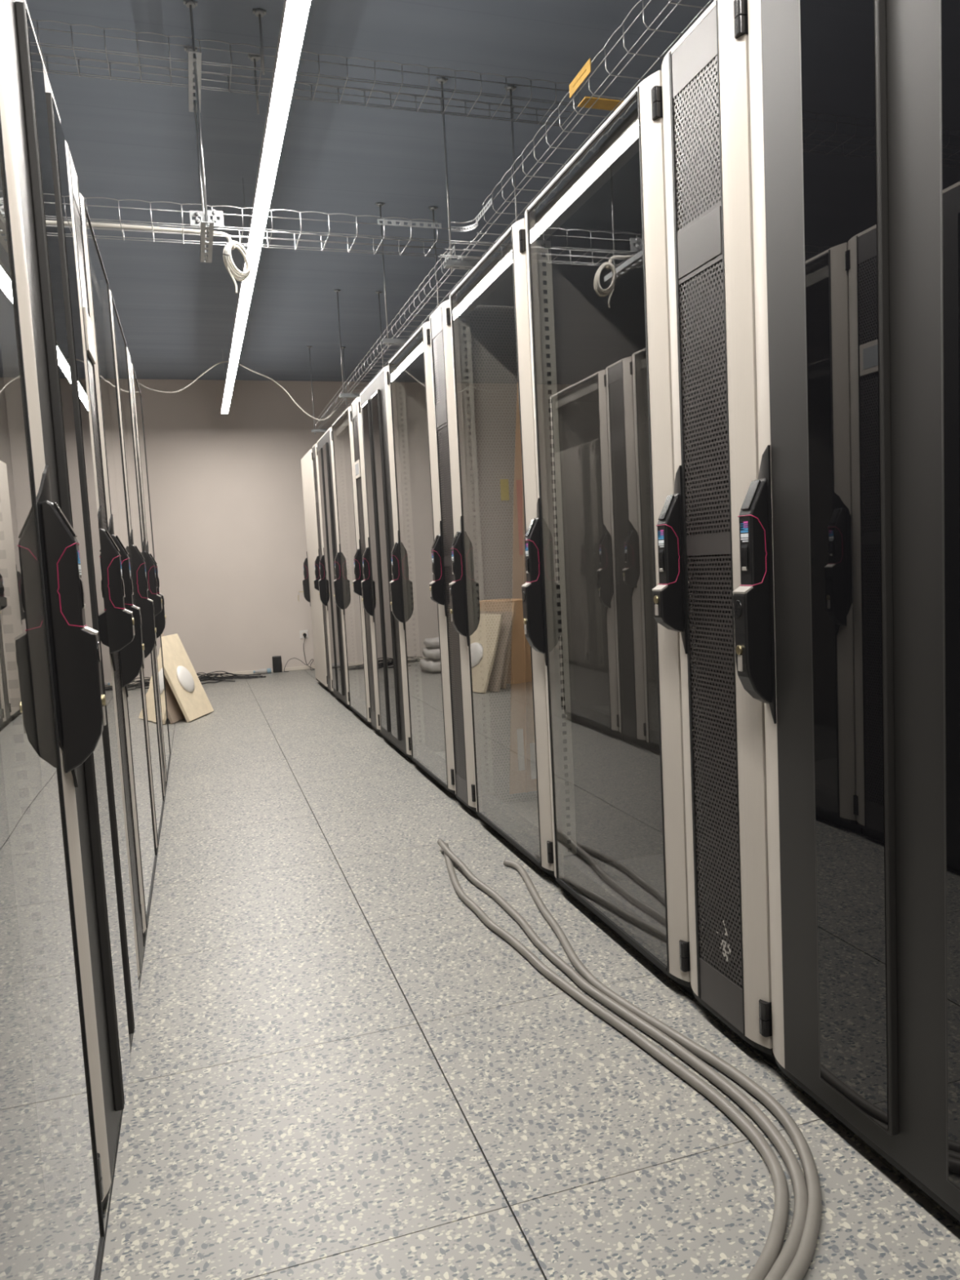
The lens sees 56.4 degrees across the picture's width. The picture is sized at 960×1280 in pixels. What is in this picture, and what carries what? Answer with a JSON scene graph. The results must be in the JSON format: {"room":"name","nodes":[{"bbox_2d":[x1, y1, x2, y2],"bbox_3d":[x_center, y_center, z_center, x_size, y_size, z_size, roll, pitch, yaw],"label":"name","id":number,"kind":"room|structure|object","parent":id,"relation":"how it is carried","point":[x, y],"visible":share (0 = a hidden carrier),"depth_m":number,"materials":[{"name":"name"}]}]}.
{"room":"server room","nodes":[
{"label":"server room","id":0,"kind":"room"},
{"bbox_2d":[137,378,370,674],"bbox_3d":[-2.650,-1.086,8.862,6.800,3.105,0.100,-4,5,-17],"label":"wall","id":1,"kind":"structure","parent":0,"point":[226,496],"depth_m":8.87,"materials":[{"name":"beige paint"}]},
{"bbox_2d":[197,665,315,678],"bbox_3d":[-2.560,0.346,8.931,6.800,0.035,0.014,-4,5,-17],"label":"baseboard","id":2,"kind":"structure","parent":1,"relation":"attached to","point":[301,668],"depth_m":9.10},
{"bbox_2d":[299,630,308,638],"bbox_3d":[-1.795,-0.057,9.129,0.084,0.084,0.047,-4,5,-17],"label":"wall socket","id":3,"kind":"object","parent":1,"relation":"attached to","point":[303,633],"visible":1,"depth_m":9.14,"materials":[{"name":"white plastic"}]},
{"bbox_2d":[284,637,315,671],"bbox_3d":[-1.843,0.149,9.073,0.307,0.332,0.078,-4,5,-17],"label":"lead","id":4,"kind":"object","parent":3,"relation":"attached to","point":[304,637],"visible":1,"depth_m":9.11,"materials":[{"name":"grey plastic"}]},
{"bbox_2d":[25,0,713,382],"bbox_3d":[-0.917,-2.182,3.052,6.800,0.100,11.850,-4,5,-17],"label":"ceiling","id":5,"kind":"structure","parent":0,"point":[125,140],"depth_m":4.02,"materials":[{"name":"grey paint"}]},
{"bbox_2d":[183,0,213,262],"bbox_3d":[-0.986,-1.759,3.139,0.044,0.750,0.400,-4,5,-17],"label":"hanger","id":6,"kind":"object","parent":5,"relation":"hanging from","point":[191,4],"visible":1,"depth_m":3.06,"materials":[{"name":"metal"}]},
{"bbox_2d":[83,196,449,257],"bbox_3d":[-1.308,-1.438,3.059,2.451,0.070,0.211,-4,5,-17],"label":"cable tray","id":7,"kind":"object","parent":6,"relation":"on","point":[118,206],"visible":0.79,"depth_m":3.21,"materials":[{"name":"metal"}]},
{"bbox_2d":[90,222,251,293],"bbox_3d":[-1.572,-1.301,2.980,1.579,0.211,0.091,-5,5,-20],"label":"cable","id":8,"kind":"object","parent":7,"relation":"in","point":[235,273],"visible":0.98,"depth_m":3.19,"materials":[{"name":"white plastic"}]},
{"bbox_2d":[189,208,223,226],"bbox_3d":[-0.933,-1.442,3.055,0.110,0.059,0.022,-4,5,-17],"label":"clamp","id":9,"kind":"object","parent":7,"relation":"attached to","point":[215,213],"visible":0.89,"depth_m":3.06,"materials":[{"name":"metal"}]},
{"bbox_2d":[31,18,580,126],"bbox_3d":[-1.311,-1.979,3.020,3.503,0.070,0.211,-4,5,-17],"label":"cable tray","id":10,"kind":"object","parent":6,"relation":"on","point":[37,28],"visible":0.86,"depth_m":3.21,"materials":[{"name":"metal"}]},
{"bbox_2d":[248,8,266,114],"bbox_3d":[-0.787,-2.047,3.182,0.044,0.205,0.308,-4,5,-17],"label":"hanger","id":11,"kind":"object","parent":5,"relation":"hanging from","point":[259,12],"visible":0.91,"depth_m":3.05,"materials":[{"name":"metal"}]},
{"bbox_2d":[221,0,311,413],"bbox_3d":[-0.888,-1.949,3.567,0.060,0.455,9.380,-4,5,-17],"label":"ceiling lamp","id":12,"kind":"object","parent":5,"relation":"hanging from","point":[295,12],"visible":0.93,"depth_m":3.06,"materials":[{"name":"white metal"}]},
{"bbox_2d":[306,346,346,434],"bbox_3d":[-1.295,-2.141,7.684,0.345,0.740,0.041,-4,5,-17],"label":"hanger","id":13,"kind":"object","parent":5,"relation":"hanging from","point":[314,430],"visible":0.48,"depth_m":7.66,"materials":[{"name":"metal"}]},
{"bbox_2d":[333,288,383,399],"bbox_3d":[-0.819,-2.037,6.191,0.345,0.740,0.041,-4,5,-17],"label":"hanger","id":14,"kind":"object","parent":5,"relation":"hanging from","point":[344,395],"visible":0.51,"depth_m":6.17,"materials":[{"name":"metal"}]},
{"bbox_2d":[375,202,439,347],"bbox_3d":[-0.368,-1.937,4.775,0.345,0.740,0.041,-4,5,-17],"label":"hanger","id":15,"kind":"object","parent":5,"relation":"hanging from","point":[388,341],"visible":0.55,"depth_m":4.75,"materials":[{"name":"metal"}]},
{"bbox_2d":[315,243,502,429],"bbox_3d":[-0.664,-1.709,5.669,0.211,0.070,4.352,-4,5,-17],"label":"cable tray","id":16,"kind":"object","parent":15,"relation":"hanging from","point":[451,243],"visible":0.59,"depth_m":4.66,"materials":[{"name":"metal"}]},
{"bbox_2d":[137,360,334,420],"bbox_3d":[-1.951,-1.842,6.612,1.744,0.436,0.009,-4,5,-17],"label":"cable","id":17,"kind":"object","parent":16,"relation":"hanging from","point":[207,370],"visible":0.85,"depth_m":6.65,"materials":[{"name":"white plastic"}]},
{"bbox_2d":[435,76,517,272],"bbox_3d":[0.006,-1.855,3.601,0.345,0.740,0.041,-4,5,-17],"label":"hanger","id":18,"kind":"object","parent":5,"relation":"hanging from","point":[451,264],"visible":0.56,"depth_m":3.58,"materials":[{"name":"metal"}]},
{"bbox_2d":[377,197,511,262],"bbox_3d":[-0.045,-1.531,3.386,0.448,0.066,0.561,0,6,27],"label":"junction","id":19,"kind":"object","parent":18,"relation":"hanging from","point":[385,221],"visible":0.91,"depth_m":3.33,"materials":[{"name":"metal"}]},
{"bbox_3d":[0.547,-1.736,1.904,0.345,0.740,0.041,-4,5,-17],"label":"hanger","id":20,"kind":"object","parent":5,"relation":"hanging from","visible":0},
{"bbox_2d":[479,0,711,231],"bbox_3d":[0.524,-1.447,1.942,0.211,0.070,2.872,-4,5,-17],"label":"cable tray","id":21,"kind":"object","parent":20,"relation":"on","point":[670,1],"visible":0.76,"depth_m":2.49,"materials":[{"name":"metal"}]},
{"bbox_2d":[568,57,623,111],"bbox_3d":[0.326,-1.483,2.408,0.124,0.074,0.135,-4,5,-17],"label":"tag","id":22,"kind":"object","parent":21,"relation":"attached to","point":[601,104],"visible":0.93,"depth_m":2.41,"materials":[{"name":"orange plastic"}]},
{"bbox_2d":[99,668,959,1279],"bbox_3d":[-0.763,0.808,3.311,6.800,0.100,11.850,-4,5,-17],"label":"floor","id":23,"kind":"structure","parent":0,"point":[339,1070],"depth_m":1.74,"materials":[{"name":"tile"}]},
{"bbox_2d":[0,111,105,1279],"bbox_3d":[-1.017,-0.001,0.746,1.206,1.978,0.783,-4,5,-17],"label":"rack","id":24,"kind":"object","parent":23,"relation":"on","point":[51,1190],"visible":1,"depth_m":1.04,"materials":[{"name":"black metal"}]},
{"bbox_2d":[0,0,139,1208],"bbox_3d":[-1.256,-0.054,1.495,1.206,1.978,0.783,-4,5,-17],"label":"rack","id":25,"kind":"object","parent":23,"relation":"on","point":[33,137],"visible":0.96,"depth_m":1.42,"materials":[{"name":"black metal"}]},
{"bbox_2d":[64,139,144,981],"bbox_3d":[-1.420,-0.090,2.009,1.206,1.978,0.291,-4,5,-17],"label":"frame","id":26,"kind":"object","parent":23,"relation":"on","point":[120,620],"visible":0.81,"depth_m":2.10,"materials":[{"name":"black metal"}]},
{"bbox_2d":[79,192,156,936],"bbox_3d":[-1.583,-0.126,2.524,1.206,1.978,0.783,-4,5,-17],"label":"rack","id":27,"kind":"object","parent":23,"relation":"on","point":[131,657],"visible":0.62,"depth_m":2.52,"materials":[{"name":"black metal"}]},
{"bbox_2d":[109,289,164,849],"bbox_3d":[-1.822,-0.179,3.273,1.206,1.978,0.783,-4,5,-17],"label":"rack","id":28,"kind":"object","parent":23,"relation":"on","point":[146,606],"visible":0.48,"depth_m":3.26,"materials":[{"name":"black metal"}]},
{"bbox_2d":[126,346,166,796],"bbox_3d":[-1.986,-0.215,3.787,1.206,1.978,0.291,-4,5,-17],"label":"frame","id":29,"kind":"object","parent":23,"relation":"on","point":[153,595],"visible":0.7,"depth_m":3.85,"materials":[{"name":"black metal"}]},
{"bbox_2d":[131,363,170,783],"bbox_3d":[-2.150,-0.251,4.302,1.206,1.978,0.783,-4,5,-17],"label":"rack","id":30,"kind":"object","parent":23,"relation":"on","point":[160,619],"visible":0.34,"depth_m":4.35,"materials":[{"name":"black metal"}]},
{"bbox_2d":[160,632,185,724],"bbox_3d":[-2.227,0.264,6.360,0.244,0.606,0.425,-2,5,6],"label":"leaning board","id":31,"kind":"object","parent":23,"relation":"on","point":[175,714],"visible":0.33,"depth_m":6.26,"materials":[{"name":"beige wood"}]},
{"bbox_2d":[160,633,213,722],"bbox_3d":[-2.129,0.262,6.394,0.256,0.592,0.425,-2,5,6],"label":"leaning board","id":32,"kind":"object","parent":23,"relation":"on","point":[185,685],"visible":0.95,"depth_m":6.36,"materials":[{"name":"beige wood"}]},
{"bbox_2d":[199,678,225,680],"bbox_3d":[-2.639,0.382,8.467,0.444,0.042,0.080,-4,5,-17],"label":"cable","id":33,"kind":"object","parent":23,"relation":"on","point":[199,678],"visible":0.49,"depth_m":8.48,"materials":[{"name":"black rubber"}]},
{"bbox_2d":[196,672,231,681],"bbox_3d":[-2.588,0.354,8.390,0.502,0.107,0.078,-4,5,-11],"label":"cable","id":34,"kind":"object","parent":23,"relation":"on","point":[197,673],"visible":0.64,"depth_m":8.39,"materials":[{"name":"black rubber"}]},
{"bbox_2d":[200,680,235,684],"bbox_3d":[-2.492,0.396,8.419,0.361,0.014,0.091,-4,5,-17],"label":"cable","id":35,"kind":"object","parent":23,"relation":"on","point":[225,680],"visible":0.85,"depth_m":8.40,"materials":[{"name":"black rubber"}]},
{"bbox_2d":[201,674,241,676],"bbox_3d":[-2.488,0.355,8.609,0.469,0.059,0.079,-4,5,-17],"label":"cable","id":36,"kind":"object","parent":23,"relation":"on","point":[215,674],"visible":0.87,"depth_m":8.59,"materials":[{"name":"black rubber"}]},
{"bbox_2d":[198,676,246,679],"bbox_3d":[-2.510,0.369,8.509,0.648,0.051,0.077,-4,5,-11],"label":"cable","id":37,"kind":"object","parent":23,"relation":"on","point":[198,677],"visible":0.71,"depth_m":8.51,"materials":[{"name":"black rubber"}]},
{"bbox_2d":[197,673,261,675],"bbox_3d":[-2.532,0.350,8.727,0.777,0.057,0.096,-4,5,-17],"label":"cable","id":38,"kind":"object","parent":23,"relation":"on","point":[209,673],"visible":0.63,"depth_m":8.75,"materials":[{"name":"black rubber"}]},
{"bbox_2d":[199,671,262,676],"bbox_3d":[-2.487,0.339,8.617,0.764,0.093,0.076,-4,5,-14],"label":"cable","id":39,"kind":"object","parent":23,"relation":"on","point":[215,671],"visible":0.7,"depth_m":8.60,"materials":[{"name":"black rubber"}]},
{"bbox_2d":[199,675,266,679],"bbox_3d":[-2.479,0.370,8.572,0.832,0.038,0.067,-4,5,-15],"label":"cable","id":40,"kind":"object","parent":23,"relation":"on","point":[233,676],"visible":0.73,"depth_m":8.62,"materials":[{"name":"black rubber"}]},
{"bbox_2d":[200,672,266,680],"bbox_3d":[-2.399,0.349,8.558,0.690,0.072,0.098,-4,5,-17],"label":"cable","id":41,"kind":"object","parent":23,"relation":"on","point":[225,673],"visible":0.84,"depth_m":8.57,"materials":[{"name":"black rubber"}]},
{"bbox_2d":[253,667,271,674],"bbox_3d":[-2.184,0.315,8.972,0.175,0.052,0.052,-4,5,-17],"label":"plastic bottle","id":42,"kind":"object","parent":23,"relation":"on","point":[260,671],"visible":1,"depth_m":8.96,"materials":[{"name":"plastic"}]},
{"bbox_2d":[271,655,282,672],"bbox_3d":[-2.050,0.245,9.040,0.090,0.165,0.032,-4,5,-17],"label":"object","id":43,"kind":"object","parent":23,"relation":"on","point":[277,660],"visible":1,"depth_m":9.03,"materials":[{"name":"black plastic"}]},
{"bbox_2d":[301,448,328,688],"bbox_3d":[-0.897,-0.615,7.765,1.206,1.978,0.783,-4,5,-17],"label":"tall cabinet","id":44,"kind":"object","parent":23,"relation":"on","point":[311,594],"visible":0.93,"depth_m":7.58,"materials":[{"name":"white metal"}]},
{"bbox_2d":[311,443,333,693],"bbox_3d":[-0.732,-0.579,7.250,1.206,1.978,0.291,-4,5,-17],"label":"frame","id":45,"kind":"object","parent":23,"relation":"on","point":[315,460],"visible":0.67,"depth_m":7.07,"materials":[{"name":"white metal"}]},
{"bbox_2d":[316,426,351,708],"bbox_3d":[-0.569,-0.543,6.736,1.206,1.978,0.783,-4,5,-17],"label":"rack","id":46,"kind":"object","parent":23,"relation":"on","point":[325,444],"visible":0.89,"depth_m":6.45,"materials":[{"name":"white metal"}]},
{"bbox_2d":[331,405,372,726],"bbox_3d":[-0.330,-0.490,5.987,1.206,1.978,0.783,-4,5,-17],"label":"rack","id":47,"kind":"object","parent":23,"relation":"on","point":[351,603],"visible":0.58,"depth_m":5.79,"materials":[{"name":"white metal"}]},
{"bbox_2d":[351,396,381,733],"bbox_3d":[-0.166,-0.454,5.473,1.206,1.978,0.291,-4,5,-17],"label":"frame","id":48,"kind":"object","parent":23,"relation":"on","point":[355,405],"visible":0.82,"depth_m":5.29,"materials":[{"name":"white metal"}]},
{"bbox_2d":[355,419,375,711],"bbox_3d":[-0.666,-0.436,5.316,0.005,1.911,0.171,-4,5,-17],"label":"grille","id":49,"kind":"object","parent":48,"relation":"attached to","point":[359,483],"depth_m":5.32,"materials":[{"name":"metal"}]},
{"bbox_2d":[360,365,413,760],"bbox_3d":[-0.002,-0.418,4.958,1.206,1.978,0.783,-4,5,-17],"label":"rack","id":50,"kind":"object","parent":23,"relation":"on","point":[375,399],"visible":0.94,"depth_m":4.67,"materials":[{"name":"white metal"}]},
{"bbox_2d":[388,320,456,796],"bbox_3d":[0.236,-0.365,4.209,1.206,1.978,0.783,-4,5,-17],"label":"rack","id":51,"kind":"object","parent":23,"relation":"on","point":[411,379],"visible":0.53,"depth_m":4.38,"materials":[{"name":"white metal"}]},
{"bbox_2d":[429,299,537,814],"bbox_3d":[0.401,-0.329,3.695,1.206,1.978,0.291,-4,5,-17],"label":"frame","id":52,"kind":"object","parent":23,"relation":"on","point":[440,319],"visible":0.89,"depth_m":3.46,"materials":[{"name":"white metal"}]},
{"bbox_2d":[435,331,466,776],"bbox_3d":[-0.100,-0.312,3.538,0.005,1.911,0.171,-4,5,-17],"label":"grille","id":53,"kind":"object","parent":52,"relation":"attached to","point":[444,464],"depth_m":3.54,"materials":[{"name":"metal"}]},
{"bbox_2d":[448,217,557,882],"bbox_3d":[0.564,-0.293,3.180,1.206,1.978,0.783,-4,5,-17],"label":"rack","id":54,"kind":"object","parent":23,"relation":"on","point":[526,825],"visible":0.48,"depth_m":3.34,"materials":[{"name":"white metal"}]},
{"bbox_2d":[500,479,509,500],"bbox_3d":[0.094,-0.574,3.419,0.033,0.080,0.002,-4,5,-17],"label":"sticker","id":55,"kind":"object","parent":54,"relation":"attached to","point":[504,494],"visible":1,"depth_m":3.42,"materials":[{"name":"yellow paper"}]},
{"bbox_2d":[509,382,537,794],"bbox_3d":[0.178,-0.188,3.386,0.215,1.548,0.016,-4,5,-17],"label":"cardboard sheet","id":56,"kind":"object","parent":54,"relation":"in","point":[522,768],"visible":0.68,"depth_m":3.40,"materials":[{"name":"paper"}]},
{"bbox_2d":[521,70,697,1000],"bbox_3d":[0.803,-0.240,2.432,1.206,1.978,0.783,-4,5,-17],"label":"rack","id":57,"kind":"object","parent":23,"relation":"on","point":[597,254],"visible":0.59,"depth_m":2.64,"materials":[{"name":"white metal"}]},
{"bbox_2d":[443,842,789,1279],"bbox_3d":[0.191,0.798,2.162,0.280,0.021,2.096,-4,5,-12],"label":"power cable","id":58,"kind":"object","parent":23,"relation":"on","point":[771,1251],"visible":0.95,"depth_m":1.66,"materials":[{"name":"grey rubber"}]},
{"bbox_2d":[437,838,808,1279],"bbox_3d":[0.218,0.787,2.155,0.299,0.040,2.104,-4,5,-12],"label":"power cable","id":59,"kind":"object","parent":23,"relation":"on","point":[789,1249],"visible":0.99,"depth_m":1.68,"materials":[{"name":"grey rubber"}]},
{"bbox_2d":[503,859,822,1279],"bbox_3d":[0.337,0.800,2.047,0.274,0.021,1.883,-4,5,-7],"label":"power cable","id":60,"kind":"object","parent":23,"relation":"on","point":[797,1270],"visible":0.93,"depth_m":1.63,"materials":[{"name":"grey rubber"}]},
{"bbox_2d":[652,0,782,1071],"bbox_3d":[0.967,-0.204,1.917,1.206,1.978,0.291,-4,5,-17],"label":"frame","id":61,"kind":"object","parent":23,"relation":"on","point":[706,96],"visible":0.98,"depth_m":1.73,"materials":[{"name":"white metal"}]},
{"bbox_2d":[679,58,742,987],"bbox_3d":[0.467,-0.187,1.760,0.006,1.911,0.171,-4,5,-17],"label":"grille","id":62,"kind":"object","parent":61,"relation":"attached to","point":[714,59],"depth_m":1.78,"materials":[{"name":"black metal"}]},
{"bbox_2d":[732,0,959,1222],"bbox_3d":[1.131,-0.168,1.403,1.206,1.978,0.783,-4,5,-17],"label":"rack","id":63,"kind":"object","parent":23,"relation":"on","point":[846,600],"visible":1,"depth_m":1.34,"materials":[{"name":"black metal"}]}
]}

